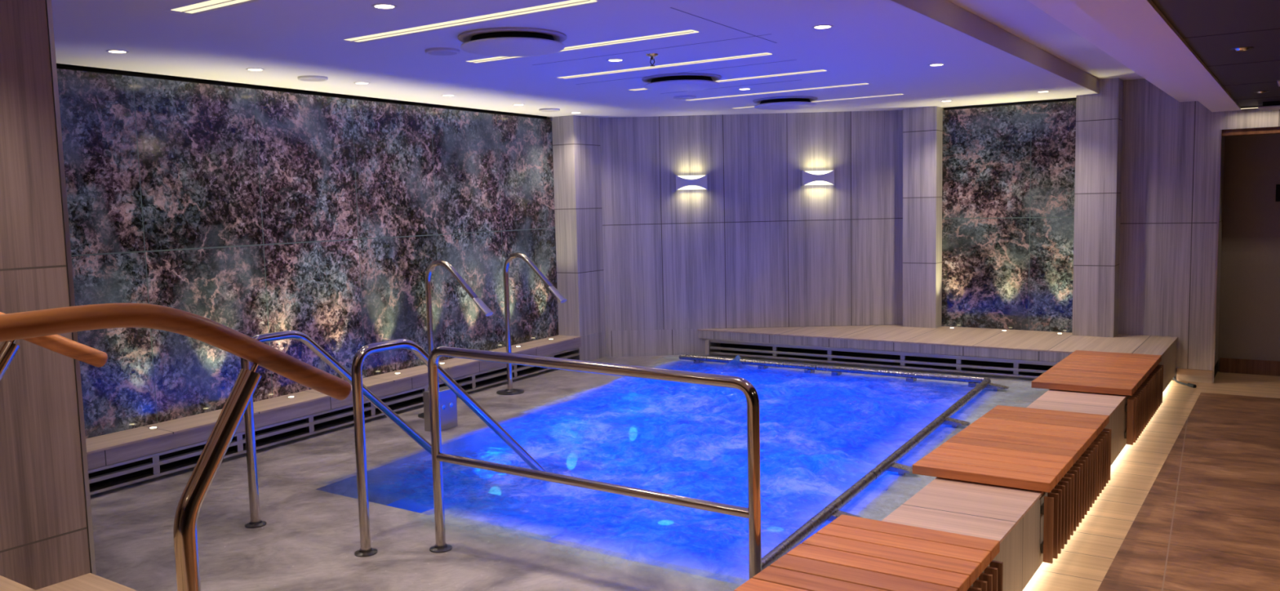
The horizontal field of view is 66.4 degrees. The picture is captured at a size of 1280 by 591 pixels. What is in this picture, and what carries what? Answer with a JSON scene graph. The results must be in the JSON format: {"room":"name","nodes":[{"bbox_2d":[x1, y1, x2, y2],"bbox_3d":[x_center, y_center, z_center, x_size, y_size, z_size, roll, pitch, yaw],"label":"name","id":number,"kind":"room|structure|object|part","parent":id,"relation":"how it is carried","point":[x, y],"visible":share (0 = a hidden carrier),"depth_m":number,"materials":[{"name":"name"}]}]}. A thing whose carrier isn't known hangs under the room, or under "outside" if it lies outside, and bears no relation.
{"room":"spa","nodes":[
{"label":"spa","id":0,"kind":"room"},
{"bbox_2d":[56,68,558,439],"bbox_3d":[-2.397,-0.372,6.949,0.100,2.087,6.023,2,6,31],"label":"wall","id":1,"kind":"structure","parent":0,"point":[251,212],"depth_m":6.75,"materials":[{"name":"stone"}]},
{"bbox_2d":[56,62,546,119],"bbox_3d":[-2.489,-1.452,6.893,0.140,0.220,6.025,2,6,31],"label":"trim","id":2,"kind":"structure","parent":1,"relation":"attached to","point":[64,66],"depth_m":6.68,"materials":[{"name":"black metal"}]},
{"bbox_2d":[85,335,581,454],"bbox_3d":[-2.225,0.677,6.954,0.358,0.012,6.058,2,6,30],"label":"ledge","id":3,"kind":"object","parent":1,"relation":"attached to","point":[103,442],"visible":0.56,"depth_m":6.43,"materials":[{"name":"stone"}]},
{"bbox_2d":[87,337,581,470],"bbox_3d":[-2.088,0.732,6.869,0.026,0.088,6.038,2,6,30],"label":"fascia","id":4,"kind":"object","parent":3,"relation":"attached to","point":[113,455],"visible":0.67,"depth_m":6.44,"materials":[{"name":"stone"}]},
{"bbox_2d":[89,354,1048,590],"bbox_3d":[-0.243,1.041,6.604,5.055,0.245,7.600,2,6,34],"label":"pool deck","id":5,"kind":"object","parent":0,"point":[309,540],"visible":0.31,"depth_m":4.78,"materials":[{"name":"concrete"}]},
{"bbox_2d":[0,0,90,590],"bbox_3d":[-3.705,0.327,1.642,0.851,2.720,4.880,2,6,34],"label":"pier","id":6,"kind":"object","parent":5,"relation":"on","point":[44,538],"depth_m":3.30,"materials":[{"name":"wood"}]},
{"bbox_2d":[45,0,96,575],"bbox_3d":[-1.978,0.178,3.425,0.015,2.600,0.015,2,6,34],"label":"trim","id":7,"kind":"structure","parent":6,"relation":"attached to","point":[48,2],"depth_m":3.39,"materials":[{"name":"brown wood"}]},
{"bbox_2d":[35,573,137,590],"bbox_3d":[-2.415,1.489,0.888,2.204,0.485,4.878,2,6,34],"label":"platform","id":8,"kind":"object","parent":5,"relation":"on","point":[87,582],"visible":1,"depth_m":3.37,"materials":[{"name":"wood"}]},
{"bbox_2d":[0,575,35,590],"bbox_3d":[-2.700,1.198,0.857,1.749,0.115,4.560,2,6,34],"label":"step","id":9,"kind":"structure","parent":8,"relation":"on","point":[6,584],"depth_m":3.07,"materials":[{"name":"wood"}]},
{"bbox_2d":[0,311,107,381],"bbox_3d":[-2.312,0.568,2.238,0.100,1.091,2.201,2,6,34],"label":"wooden handrail","id":10,"kind":"object","parent":8,"relation":"on","point":[58,344],"visible":0.64,"depth_m":2.98,"materials":[{"name":"wood"}]},
{"bbox_3d":[-1.897,0.591,2.851,0.047,0.911,0.228,2,6,34],"label":"post","id":11,"kind":"part","parent":10,"relation":"part of","materials":[{"name":"silver metal"}]},
{"bbox_2d":[0,302,351,590],"bbox_3d":[-1.353,0.605,1.605,0.100,1.091,2.201,2,6,34],"label":"wooden handrail","id":12,"kind":"object","parent":8,"relation":"on","point":[43,322],"visible":1,"depth_m":2.13,"materials":[{"name":"brown wood"}]},
{"bbox_3d":[-1.362,0.212,1.569,0.051,0.302,2.201,2,6,34],"label":"wooden rail","id":13,"kind":"part","parent":12,"relation":"part of","materials":[{"name":"brown wood"}]},
{"bbox_3d":[-0.938,0.628,2.218,0.047,0.911,0.228,2,6,34],"label":"post","id":14,"kind":"part","parent":12,"relation":"part of","materials":[{"name":"silver metal"}]},
{"bbox_2d":[88,440,207,495],"bbox_3d":[-2.822,0.978,5.615,0.060,0.138,0.727,2,6,30],"label":"grille","id":15,"kind":"object","parent":5,"relation":"on","point":[156,462],"depth_m":5.59,"materials":[{"name":"silver metal"}]},
{"bbox_2d":[223,431,246,458],"bbox_3d":[-2.545,0.927,6.092,0.060,0.138,0.161,2,6,30],"label":"grille","id":16,"kind":"object","parent":5,"relation":"on","point":[238,442],"depth_m":6.11,"materials":[{"name":"silver metal"}]},
{"bbox_2d":[254,404,354,449],"bbox_3d":[-2.261,0.874,6.582,0.060,0.138,0.828,2,6,30],"label":"grille","id":17,"kind":"object","parent":5,"relation":"on","point":[309,423],"depth_m":6.57,"materials":[{"name":"silver metal"}]},
{"bbox_2d":[88,354,561,487],"bbox_3d":[-2.275,0.953,7.021,0.020,0.400,6.038,2,6,30],"label":"grille","id":18,"kind":"structure","parent":5,"relation":"on","point":[282,426],"depth_m":6.67,"materials":[{"name":"black metal"}]},
{"bbox_2d":[240,329,476,528],"bbox_3d":[-1.463,1.149,5.421,0.100,2.050,1.595,2,6,34],"label":"pool handrail","id":19,"kind":"object","parent":5,"relation":"on","point":[255,522],"visible":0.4,"depth_m":4.85,"materials":[{"name":"silver metal"}]},
{"bbox_2d":[363,400,384,420],"bbox_3d":[-1.956,0.817,7.109,0.060,0.137,0.194,2,6,30],"label":"grille","id":20,"kind":"object","parent":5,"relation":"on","point":[371,408],"depth_m":7.09,"materials":[{"name":"silver metal"}]},
{"bbox_2d":[378,385,428,412],"bbox_3d":[-1.797,0.787,7.382,0.060,0.139,0.521,2,6,30],"label":"grille","id":21,"kind":"object","parent":5,"relation":"on","point":[425,388],"depth_m":7.40,"materials":[{"name":"silver metal"}]},
{"bbox_2d":[422,386,457,431],"bbox_3d":[-1.383,0.789,6.795,0.118,0.275,0.220,2,6,30],"label":"control box","id":22,"kind":"object","parent":5,"relation":"on","point":[447,397],"visible":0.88,"depth_m":6.76,"materials":[{"name":"silver metal"}]},
{"bbox_2d":[417,259,493,418],"bbox_3d":[-1.339,0.318,7.064,0.707,1.160,0.230,2,6,32],"label":"spout","id":23,"kind":"object","parent":5,"relation":"on","point":[486,310],"visible":0.66,"depth_m":7.10,"materials":[{"name":"metal"}]},
{"bbox_3d":[-1.528,0.873,7.244,0.230,0.030,0.230,2,6,32],"label":"plate","id":24,"kind":"part","parent":23,"relation":"part of","materials":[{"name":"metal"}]},
{"bbox_2d":[453,365,506,391],"bbox_3d":[-1.345,0.703,8.162,0.060,0.138,0.680,2,6,30],"label":"grille","id":25,"kind":"object","parent":5,"relation":"on","point":[472,380],"depth_m":8.16,"materials":[{"name":"silver metal"}]},
{"bbox_2d":[496,252,567,395],"bbox_3d":[-0.882,0.230,7.885,0.707,1.160,0.230,2,6,32],"label":"spout","id":26,"kind":"object","parent":5,"relation":"on","point":[509,391],"visible":0.97,"depth_m":7.97,"materials":[{"name":"silver metal"}]},
{"bbox_3d":[-1.070,0.785,8.065,0.230,0.030,0.230,2,6,32],"label":"plate","id":27,"kind":"part","parent":26,"relation":"part of","materials":[{"name":"metal"}]},
{"bbox_2d":[511,364,552,379],"bbox_3d":[-0.988,0.638,8.780,0.060,0.134,0.601,2,6,30],"label":"grille","id":28,"kind":"object","parent":5,"relation":"on","point":[514,369],"depth_m":8.67,"materials":[{"name":"silver metal"}]},
{"bbox_2d":[427,346,761,579],"bbox_3d":[-0.250,0.706,3.909,1.685,0.927,0.100,2,6,34],"label":"guard rail","id":29,"kind":"object","parent":5,"relation":"on","point":[753,512],"visible":1,"depth_m":3.78,"materials":[{"name":"silver metal"}]},
{"bbox_2d":[386,391,962,584],"bbox_3d":[0.454,1.585,6.650,3.250,0.880,4.500,2,6,34],"label":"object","id":30,"kind":"object","parent":5,"relation":"in","point":[813,505],"depth_m":8.13,"materials":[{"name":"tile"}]},
{"bbox_2d":[351,338,546,557],"bbox_3d":[-0.801,1.173,4.990,0.100,2.050,1.595,2,6,34],"label":"pool handrail","id":31,"kind":"object","parent":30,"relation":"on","point":[366,550],"visible":0.71,"depth_m":4.34,"materials":[{"name":"metal"}]},
{"bbox_2d":[444,497,601,551],"bbox_3d":[-0.913,1.423,5.517,0.890,0.200,1.130,2,6,34],"label":"step","id":32,"kind":"structure","parent":30,"relation":"in","point":[553,535],"depth_m":5.63,"materials":[{"name":"tile"}]},
{"bbox_2d":[390,355,1048,586],"bbox_3d":[-0.115,0.857,6.417,4.643,0.130,6.870,2,6,34],"label":"pool water","id":33,"kind":"object","parent":30,"relation":"in","point":[797,411],"visible":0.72,"depth_m":5.74,"materials":[{"name":"blue liquid"}]},
{"bbox_2d":[679,354,985,387],"bbox_3d":[1.548,0.638,8.440,2.790,0.087,0.104,2,6,34],"label":"grab rail","id":34,"kind":"object","parent":5,"relation":"attached to","point":[972,382],"visible":0.87,"depth_m":8.30,"materials":[{"name":"silver metal"}]},
{"bbox_2d":[705,338,1057,378],"bbox_3d":[2.178,0.560,8.819,3.540,0.152,0.230,2,6,34],"label":"grille","id":35,"kind":"object","parent":5,"relation":"on","point":[710,347],"visible":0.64,"depth_m":8.72,"materials":[{"name":"silver metal"}]},
{"bbox_3d":[0.730,0.506,9.802,0.040,0.145,0.230,2,6,34],"label":"plate","id":36,"kind":"part","parent":35,"relation":"part of","materials":[{"name":"metal"}]},
{"bbox_2d":[761,377,1008,570],"bbox_3d":[1.640,0.904,5.685,0.191,0.109,4.421,2,6,31],"label":"grab rail","id":37,"kind":"object","parent":5,"relation":"attached to","point":[831,512],"visible":0.79,"depth_m":5.09,"materials":[{"name":"silver metal"}]},
{"bbox_2d":[720,342,1053,375],"bbox_3d":[2.276,0.663,8.940,3.535,0.400,0.020,2,6,34],"label":"air vent","id":38,"kind":"structure","parent":5,"relation":"on","point":[722,344],"depth_m":8.93,"materials":[{"name":"black metal"}]},
{"bbox_2d":[51,0,1098,117],"bbox_3d":[-1.490,-1.294,4.741,4.830,0.060,12.760,2,6,34],"label":"ceiling","id":39,"kind":"structure","parent":0,"point":[890,46],"depth_m":5.44,"materials":[{"name":"paint"}]},
{"bbox_2d":[106,49,128,53],"bbox_3d":[-2.705,-1.263,5.062,0.106,0.003,0.106,2,6,34],"label":"recessed light","id":40,"kind":"object","parent":39,"relation":"in","point":[107,51],"visible":1,"depth_m":5.06,"materials":[{"name":"white plastic"}]},
{"bbox_2d":[164,0,260,15],"bbox_3d":[-1.312,-1.177,3.709,1.570,0.012,0.128,2,6,34],"label":"recessed light","id":41,"kind":"object","parent":39,"relation":"in","point":[211,5],"visible":0.95,"depth_m":4.04,"materials":[{"name":"white plastic"}]},
{"bbox_2d":[171,0,248,13],"bbox_3d":[-1.312,-1.179,3.709,1.514,0.008,0.093,2,6,34],"label":"diffuser","id":42,"kind":"object","parent":41,"relation":"attached to","point":[211,5],"depth_m":4.04,"materials":[{"name":"white plastic"}]},
{"bbox_2d":[245,67,264,71],"bbox_3d":[-2.286,-1.343,5.813,0.106,0.003,0.106,2,6,34],"label":"recessed light","id":43,"kind":"object","parent":39,"relation":"in","point":[249,68],"visible":1,"depth_m":5.81,"materials":[{"name":"white plastic"}]},
{"bbox_2d":[297,75,328,81],"bbox_3d":[-2.080,-1.378,6.218,0.184,0.020,0.184,2,6,34],"label":"ceiling speaker","id":44,"kind":"object","parent":39,"relation":"attached to","point":[305,77],"visible":1,"depth_m":6.17,"materials":[{"name":"grey plastic"}]},
{"bbox_2d":[353,81,369,84],"bbox_3d":[-1.863,-1.423,6.552,0.106,0.003,0.106,2,6,34],"label":"recessed light","id":45,"kind":"object","parent":39,"relation":"in","point":[357,82],"visible":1,"depth_m":6.54,"materials":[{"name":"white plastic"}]},
{"bbox_2d":[371,3,397,8],"bbox_3d":[-1.070,-1.211,4.095,0.106,0.003,0.106,2,6,34],"label":"recessed light","id":46,"kind":"object","parent":39,"relation":"in","point":[380,6],"visible":1,"depth_m":4.09,"materials":[{"name":"white plastic"}]},
{"bbox_2d":[425,47,459,55],"bbox_3d":[-1.065,-1.314,5.276,0.184,0.020,0.184,2,6,34],"label":"ceiling speaker","id":47,"kind":"object","parent":39,"relation":"attached to","point":[434,51],"visible":1,"depth_m":5.23,"materials":[{"name":"white plastic"}]},
{"bbox_2d":[441,94,455,96],"bbox_3d":[-1.448,-1.512,7.389,0.106,0.003,0.106,2,6,34],"label":"recessed light","id":48,"kind":"object","parent":39,"relation":"in","point":[442,95],"visible":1,"depth_m":7.38,"materials":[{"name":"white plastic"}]},
{"bbox_2d":[338,0,604,43],"bbox_3d":[-0.834,-1.264,4.516,1.570,0.012,0.128,2,6,34],"label":"recessed light","id":49,"kind":"object","parent":39,"relation":"in","point":[571,3],"visible":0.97,"depth_m":4.48,"materials":[{"name":"white plastic"}]},
{"bbox_2d":[462,54,542,64],"bbox_3d":[-0.806,-1.369,5.627,0.518,0.012,0.127,2,6,34],"label":"recessed light","id":50,"kind":"object","parent":39,"relation":"in","point":[499,58],"depth_m":5.68,"materials":[{"name":"white plastic"}]},
{"bbox_2d":[457,26,566,56],"bbox_3d":[-0.639,-1.262,4.918,0.544,0.076,0.544,2,6,34],"label":"ceiling vent","id":51,"kind":"object","parent":39,"relation":"in","point":[500,41],"visible":1,"depth_m":4.77,"materials":[{"name":"grey plastic"}]},
{"bbox_2d":[538,107,559,111],"bbox_3d":[-0.799,-1.636,8.634,0.184,0.020,0.184,2,6,34],"label":"ceiling speaker","id":52,"kind":"object","parent":39,"relation":"attached to","point":[547,109],"visible":1,"depth_m":8.58,"materials":[{"name":"grey plastic"}]},
{"bbox_2d":[606,58,624,61],"bbox_3d":[-0.146,-1.392,5.784,0.106,0.003,0.106,2,6,34],"label":"recessed light","id":53,"kind":"object","parent":39,"relation":"in","point":[608,60],"visible":1,"depth_m":5.77,"materials":[{"name":"white plastic"}]},
{"bbox_2d":[545,29,703,54],"bbox_3d":[-0.134,-1.343,5.172,1.035,0.012,0.127,2,6,34],"label":"recessed light","id":54,"kind":"object","parent":39,"relation":"in","point":[667,35],"depth_m":5.13,"materials":[{"name":"white plastic"}]},
{"bbox_2d":[623,88,648,91],"bbox_3d":[-0.017,-1.549,7.343,0.180,0.012,0.128,2,6,34],"label":"recessed light","id":55,"kind":"object","parent":39,"relation":"in","point":[640,89],"depth_m":7.37,"materials":[{"name":"white plastic"}]},
{"bbox_2d":[645,53,658,66],"bbox_3d":[0.071,-1.348,5.603,0.072,0.067,0.072,2,6,34],"label":"sprinkler","id":56,"kind":"object","parent":39,"relation":"attached to","point":[651,55],"visible":1,"depth_m":5.59,"materials":[{"name":"silver metal"}]},
{"bbox_2d":[551,52,775,79],"bbox_3d":[0.106,-1.439,6.140,1.610,0.012,0.128,2,6,34],"label":"recessed light","id":57,"kind":"object","parent":39,"relation":"in","point":[766,54],"visible":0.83,"depth_m":6.12,"materials":[{"name":"white plastic"}]},
{"bbox_2d":[532,7,795,93],"bbox_3d":[0.006,-1.360,5.380,1.587,0.003,4.469,0,6,13],"label":"trim","id":58,"kind":"structure","parent":39,"relation":"attached to","point":[670,7],"depth_m":5.35,"materials":[{"name":"metal"}]},
{"bbox_2d":[641,72,721,91],"bbox_3d":[0.285,-1.452,6.697,0.544,0.076,0.544,2,6,34],"label":"ceiling vent","id":59,"kind":"object","parent":39,"relation":"in","point":[674,82],"visible":1,"depth_m":6.54,"materials":[{"name":"white plastic"}]},
{"bbox_2d":[673,95,696,99],"bbox_3d":[0.361,-1.592,7.870,0.184,0.020,0.184,2,6,34],"label":"ceiling speaker","id":60,"kind":"object","parent":39,"relation":"attached to","point":[677,97],"visible":1,"depth_m":7.81,"materials":[{"name":"grey plastic"}]},
{"bbox_2d":[730,106,754,109],"bbox_3d":[0.943,-1.724,8.952,0.259,0.012,0.124,2,6,34],"label":"recessed light","id":61,"kind":"object","parent":39,"relation":"in","point":[750,106],"depth_m":9.00,"materials":[{"name":"white plastic"}]},
{"bbox_2d":[737,88,751,89],"bbox_3d":[0.795,-1.570,7.437,0.106,0.003,0.106,2,6,34],"label":"recessed light","id":62,"kind":"object","parent":39,"relation":"in","point":[739,88],"visible":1,"depth_m":7.42,"materials":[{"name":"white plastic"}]},
{"bbox_2d":[714,69,830,82],"bbox_3d":[0.895,-1.513,6.724,0.843,0.012,0.127,2,6,34],"label":"recessed light","id":63,"kind":"object","parent":39,"relation":"in","point":[760,77],"depth_m":6.73,"materials":[{"name":"white plastic"}]},
{"bbox_2d":[683,83,872,101],"bbox_3d":[1.041,-1.614,7.757,1.630,0.012,0.128,2,6,34],"label":"recessed light","id":64,"kind":"object","parent":39,"relation":"in","point":[859,84],"visible":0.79,"depth_m":7.74,"materials":[{"name":"white plastic"}]},
{"bbox_2d":[752,95,817,110],"bbox_3d":[1.231,-1.625,8.294,0.544,0.076,0.544,2,6,34],"label":"ceiling vent","id":65,"kind":"object","parent":39,"relation":"in","point":[792,102],"visible":1,"depth_m":8.13,"materials":[{"name":"white plastic"}]},
{"bbox_2d":[811,24,833,28],"bbox_3d":[0.903,-1.328,4.834,0.106,0.003,0.106,2,6,34],"label":"recessed light","id":66,"kind":"object","parent":39,"relation":"in","point":[820,26],"visible":1,"depth_m":4.82,"materials":[{"name":"white plastic"}]},
{"bbox_2d":[811,93,904,102],"bbox_3d":[1.847,-1.688,8.341,0.830,0.012,0.127,2,6,34],"label":"recessed light","id":67,"kind":"object","parent":39,"relation":"in","point":[836,100],"depth_m":8.36,"materials":[{"name":"white plastic"}]},
{"bbox_2d":[928,63,945,66],"bbox_3d":[1.919,-1.493,6.325,0.106,0.003,0.106,2,6,34],"label":"recessed light","id":68,"kind":"object","parent":39,"relation":"in","point":[931,64],"visible":1,"depth_m":6.33,"materials":[{"name":"white plastic"}]},
{"bbox_2d":[546,115,605,336],"bbox_3d":[-0.669,-0.742,9.644,0.420,2.235,0.435,2,6,34],"label":"wall","id":69,"kind":"structure","parent":0,"point":[576,150],"depth_m":9.47,"materials":[{"name":"wood"}]},
{"bbox_2d":[558,328,715,360],"bbox_3d":[-0.091,0.583,9.921,1.612,0.488,0.641,-3,6,-14],"label":"wall","id":70,"kind":"structure","parent":0,"point":[605,344],"depth_m":9.80,"materials":[{"name":"wood"}]},
{"bbox_2d":[599,110,902,330],"bbox_3d":[1.222,-0.797,9.736,3.362,2.232,0.174,-1,5,2],"label":"wall","id":71,"kind":"structure","parent":0,"point":[757,246],"depth_m":9.68,"materials":[{"name":"wood"}]},
{"bbox_2d":[675,174,706,190],"bbox_3d":[0.506,-1.110,9.604,0.304,0.148,0.102,-1,5,1],"label":"wall sconce","id":72,"kind":"object","parent":71,"relation":"attached to","point":[682,182],"visible":1,"depth_m":9.57,"materials":[{"name":"white plastic"}]},
{"bbox_2d":[801,169,834,186],"bbox_3d":[1.745,-1.153,9.580,0.304,0.148,0.102,-1,5,1],"label":"wall sconce","id":73,"kind":"object","parent":71,"relation":"attached to","point":[808,177],"visible":1,"depth_m":9.54,"materials":[{"name":"white plastic"}]},
{"bbox_3d":[1.595,-1.150,9.591,0.004,0.148,0.083,-1,5,1],"label":"panel","id":74,"kind":"part","parent":73,"relation":"part of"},
{"bbox_2d":[902,106,943,328],"bbox_3d":[2.794,-0.818,9.572,0.325,2.235,0.370,2,6,34],"label":"wall","id":75,"kind":"structure","parent":0,"point":[922,126],"depth_m":9.42,"materials":[{"name":"wood"}]},
{"bbox_2d":[941,100,1075,332],"bbox_3d":[3.461,-0.723,9.178,1.225,2.087,0.085,2,6,34],"label":"wall","id":76,"kind":"structure","parent":0,"point":[1008,171],"depth_m":9.13,"materials":[{"name":"stone"}]},
{"bbox_2d":[943,97,1075,110],"bbox_3d":[3.464,-1.804,9.120,1.225,0.220,0.100,2,6,34],"label":"trim","id":77,"kind":"structure","parent":76,"relation":"attached to","point":[1068,99],"depth_m":9.08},
{"bbox_2d":[947,0,1143,79],"bbox_3d":[0.746,-1.328,3.235,0.635,0.058,12.800,2,6,34],"label":"ceiling","id":78,"kind":"structure","parent":0,"point":[1022,19],"depth_m":5.98,"materials":[{"name":"paint"}]},
{"bbox_2d":[971,340,1176,590],"bbox_3d":[0.897,1.103,3.387,0.445,0.318,12.778,2,6,34],"label":"wall","id":79,"kind":"structure","parent":0,"point":[1021,557],"depth_m":4.07,"materials":[{"name":"wood"}]},
{"bbox_2d":[697,324,1177,356],"bbox_3d":[2.640,0.351,9.180,4.127,0.012,1.320,2,6,34],"label":"ledge","id":80,"kind":"object","parent":79,"relation":"attached to","point":[987,338],"visible":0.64,"depth_m":8.72,"materials":[{"name":"tile"}]},
{"bbox_2d":[697,330,1071,362],"bbox_3d":[2.102,0.448,8.777,3.655,0.079,0.025,2,6,34],"label":"fascia","id":81,"kind":"object","parent":80,"relation":"attached to","point":[837,343],"visible":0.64,"depth_m":8.68,"materials":[{"name":"tile"}]},
{"bbox_2d":[881,389,1127,543],"bbox_3d":[0.548,0.995,2.860,0.452,0.012,11.540,2,6,34],"label":"ledge","id":82,"kind":"object","parent":79,"relation":"on","point":[981,510],"depth_m":4.06,"materials":[{"name":"tile"}]},
{"bbox_2d":[733,514,1003,590],"bbox_3d":[0.617,1.101,3.017,0.607,0.355,1.493,2,6,34],"label":"wooden bench","id":83,"kind":"object","parent":82,"relation":"on","point":[850,553],"visible":1,"depth_m":3.29,"materials":[{"name":"wood"}]},
{"bbox_2d":[912,404,1111,564],"bbox_3d":[1.915,0.891,4.917,0.607,0.355,1.493,2,6,34],"label":"wooden bench","id":84,"kind":"object","parent":82,"relation":"on","point":[1033,449],"visible":1,"depth_m":4.66,"materials":[{"name":"brown wood"}]},
{"bbox_3d":[2.130,1.021,4.787,0.012,0.040,1.440,2,6,34],"label":"slat rail","id":85,"kind":"part","parent":84,"relation":"part of","materials":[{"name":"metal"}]},
{"bbox_3d":[2.126,0.852,4.771,0.012,0.040,1.440,2,6,34],"label":"slat rail","id":86,"kind":"part","parent":84,"relation":"part of","materials":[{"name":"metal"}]},
{"bbox_2d":[1031,350,1163,444],"bbox_3d":[3.226,0.679,6.837,0.607,0.355,1.493,2,6,34],"label":"wooden bench","id":87,"kind":"object","parent":82,"relation":"on","point":[1140,377],"visible":1,"depth_m":6.58,"materials":[{"name":"wood"}]},
{"bbox_2d":[1071,77,1123,337],"bbox_3d":[4.067,-0.830,8.676,0.335,2.365,0.330,2,6,34],"label":"wall","id":88,"kind":"structure","parent":0,"point":[1099,117],"depth_m":8.55,"materials":[{"name":"wood"}]},
{"bbox_2d":[891,0,1099,93],"bbox_3d":[0.443,-1.235,3.288,0.010,0.121,12.530,2,6,34],"label":"ceiling beam","id":89,"kind":"structure","parent":88,"relation":"attached to","point":[946,12],"depth_m":5.64,"materials":[{"name":"paint"}]},
{"bbox_2d":[1027,0,1197,102],"bbox_3d":[1.104,-1.202,2.992,0.239,0.280,12.780,2,6,34],"label":"ceiling","id":90,"kind":"structure","parent":0,"point":[1068,13],"depth_m":4.88,"materials":[{"name":"paint"}]},
{"bbox_2d":[1022,371,1279,590],"bbox_3d":[2.807,1.453,2.529,4.500,0.200,13.450,2,6,34],"label":"floor","id":91,"kind":"structure","parent":0,"point":[1209,520],"depth_m":5.14,"materials":[{"name":"brown stone"}]},
{"bbox_2d":[1173,377,1196,387],"bbox_3d":[4.642,0.744,8.356,0.038,0.041,0.311,-2,5,-3],"label":"cable","id":92,"kind":"object","parent":91,"relation":"on","point":[1188,384],"visible":0.97,"depth_m":8.28,"materials":[{"name":"black rubber"}]},
{"bbox_2d":[1070,0,1241,111],"bbox_3d":[1.291,-1.145,2.871,0.210,0.380,12.780,2,6,34],"label":"ceiling","id":93,"kind":"structure","parent":0,"point":[1140,24],"depth_m":4.35,"materials":[{"name":"paint"}]},
{"bbox_2d":[1117,78,1225,370],"bbox_3d":[4.849,-0.730,8.877,0.740,2.640,1.020,2,6,34],"label":"wall","id":94,"kind":"structure","parent":0,"point":[1171,147],"depth_m":8.46,"materials":[{"name":"wood"}]},
{"bbox_2d":[1212,129,1222,383],"bbox_3d":[4.891,-0.319,8.295,0.016,2.150,0.025,2,6,34],"label":"trim","id":95,"kind":"structure","parent":94,"relation":"attached to","point":[1220,131],"depth_m":8.28,"materials":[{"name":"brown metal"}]},
{"bbox_2d":[1222,126,1279,137],"bbox_3d":[6.501,-1.312,7.210,3.825,0.052,0.200,2,6,34],"label":"trim","id":96,"kind":"structure","parent":94,"relation":"attached to","point":[1274,130],"depth_m":8.09,"materials":[{"name":"brown wood"}]},
{"bbox_2d":[1172,360,1217,380],"bbox_3d":[4.885,0.663,9.012,0.739,0.160,0.990,2,6,34],"label":"wall","id":97,"kind":"structure","parent":0,"point":[1216,364],"depth_m":8.69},
{"bbox_2d":[1176,368,1213,383],"bbox_3d":[4.801,0.692,8.466,0.271,0.110,0.048,2,6,34],"label":"baseboard","id":98,"kind":"structure","parent":97,"relation":"attached to","point":[1182,375],"depth_m":8.45,"materials":[{"name":"wood"}]},
{"bbox_2d":[1151,0,1279,106],"bbox_3d":[2.898,-1.090,1.780,3.676,0.362,12.780,2,6,34],"label":"ceiling","id":99,"kind":"structure","parent":0,"point":[1190,18],"depth_m":4.36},
{"bbox_2d":[1182,28,1279,99],"bbox_3d":[4.252,-1.128,3.774,3.676,0.003,10.988,2,6,34],"label":"trim","id":100,"kind":"structure","parent":99,"relation":"attached to","point":[1272,28],"depth_m":5.13,"materials":[{"name":"black metal"}]},
{"bbox_2d":[1230,46,1253,51],"bbox_3d":[2.867,-1.173,4.657,0.096,0.010,0.096,2,6,34],"label":"recessed light","id":101,"kind":"object","parent":99,"relation":"in","point":[1243,48],"visible":1,"depth_m":4.64,"materials":[{"name":"metal"}]},
{"bbox_2d":[1240,105,1262,109],"bbox_3d":[5.592,-1.506,7.530,1.900,0.015,0.040,2,6,34],"label":"recessed light","id":102,"kind":"object","parent":99,"relation":"attached to","point":[1246,107],"visible":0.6,"depth_m":7.94,"materials":[{"name":"metal"}]},
{"bbox_2d":[1253,90,1270,93],"bbox_3d":[4.291,-1.403,6.748,0.096,0.010,0.096,2,6,34],"label":"recessed light","id":103,"kind":"object","parent":99,"relation":"in","point":[1260,91],"visible":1,"depth_m":6.73,"materials":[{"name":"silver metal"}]},
{"bbox_2d":[1257,100,1279,110],"bbox_3d":[5.011,-1.483,7.601,0.340,0.045,0.340,2,6,34],"label":"ceiling panel","id":104,"kind":"object","parent":99,"relation":"attached to","point":[1268,105],"visible":1,"depth_m":7.55,"materials":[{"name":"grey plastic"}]},
{"bbox_3d":[5.011,-1.466,7.603,0.340,0.010,0.340,2,6,34],"label":"plate","id":105,"kind":"part","parent":104,"relation":"part of","materials":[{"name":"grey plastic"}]},
{"bbox_2d":[1217,133,1279,371],"bbox_3d":[6.853,-0.394,7.782,3.825,2.300,0.130,2,6,34],"label":"wall","id":106,"kind":"structure","parent":0,"point":[1249,325],"depth_m":8.68,"materials":[{"name":"laminate"}]},
{"bbox_2d":[1219,357,1279,376],"bbox_3d":[6.846,0.693,7.822,3.810,0.130,0.030,2,6,34],"label":"baseboard","id":107,"kind":"structure","parent":106,"relation":"attached to","point":[1264,367],"depth_m":8.75,"materials":[{"name":"brown wood"}]},
{"bbox_2d":[1275,184,1279,201],"bbox_3d":[5.617,-0.892,8.484,0.170,0.150,0.008,2,6,34],"label":"sign plate","id":108,"kind":"object","parent":106,"relation":"attached to","point":[1277,186],"visible":1,"depth_m":8.52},
{"bbox_2d":[1219,107,1279,129],"bbox_3d":[6.477,-1.632,7.155,3.825,0.600,0.180,2,6,34],"label":"lintel","id":109,"kind":"object","parent":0,"point":[1255,117],"visible":0.2,"depth_m":8.06,"materials":[{"name":"wood"}]}
]}

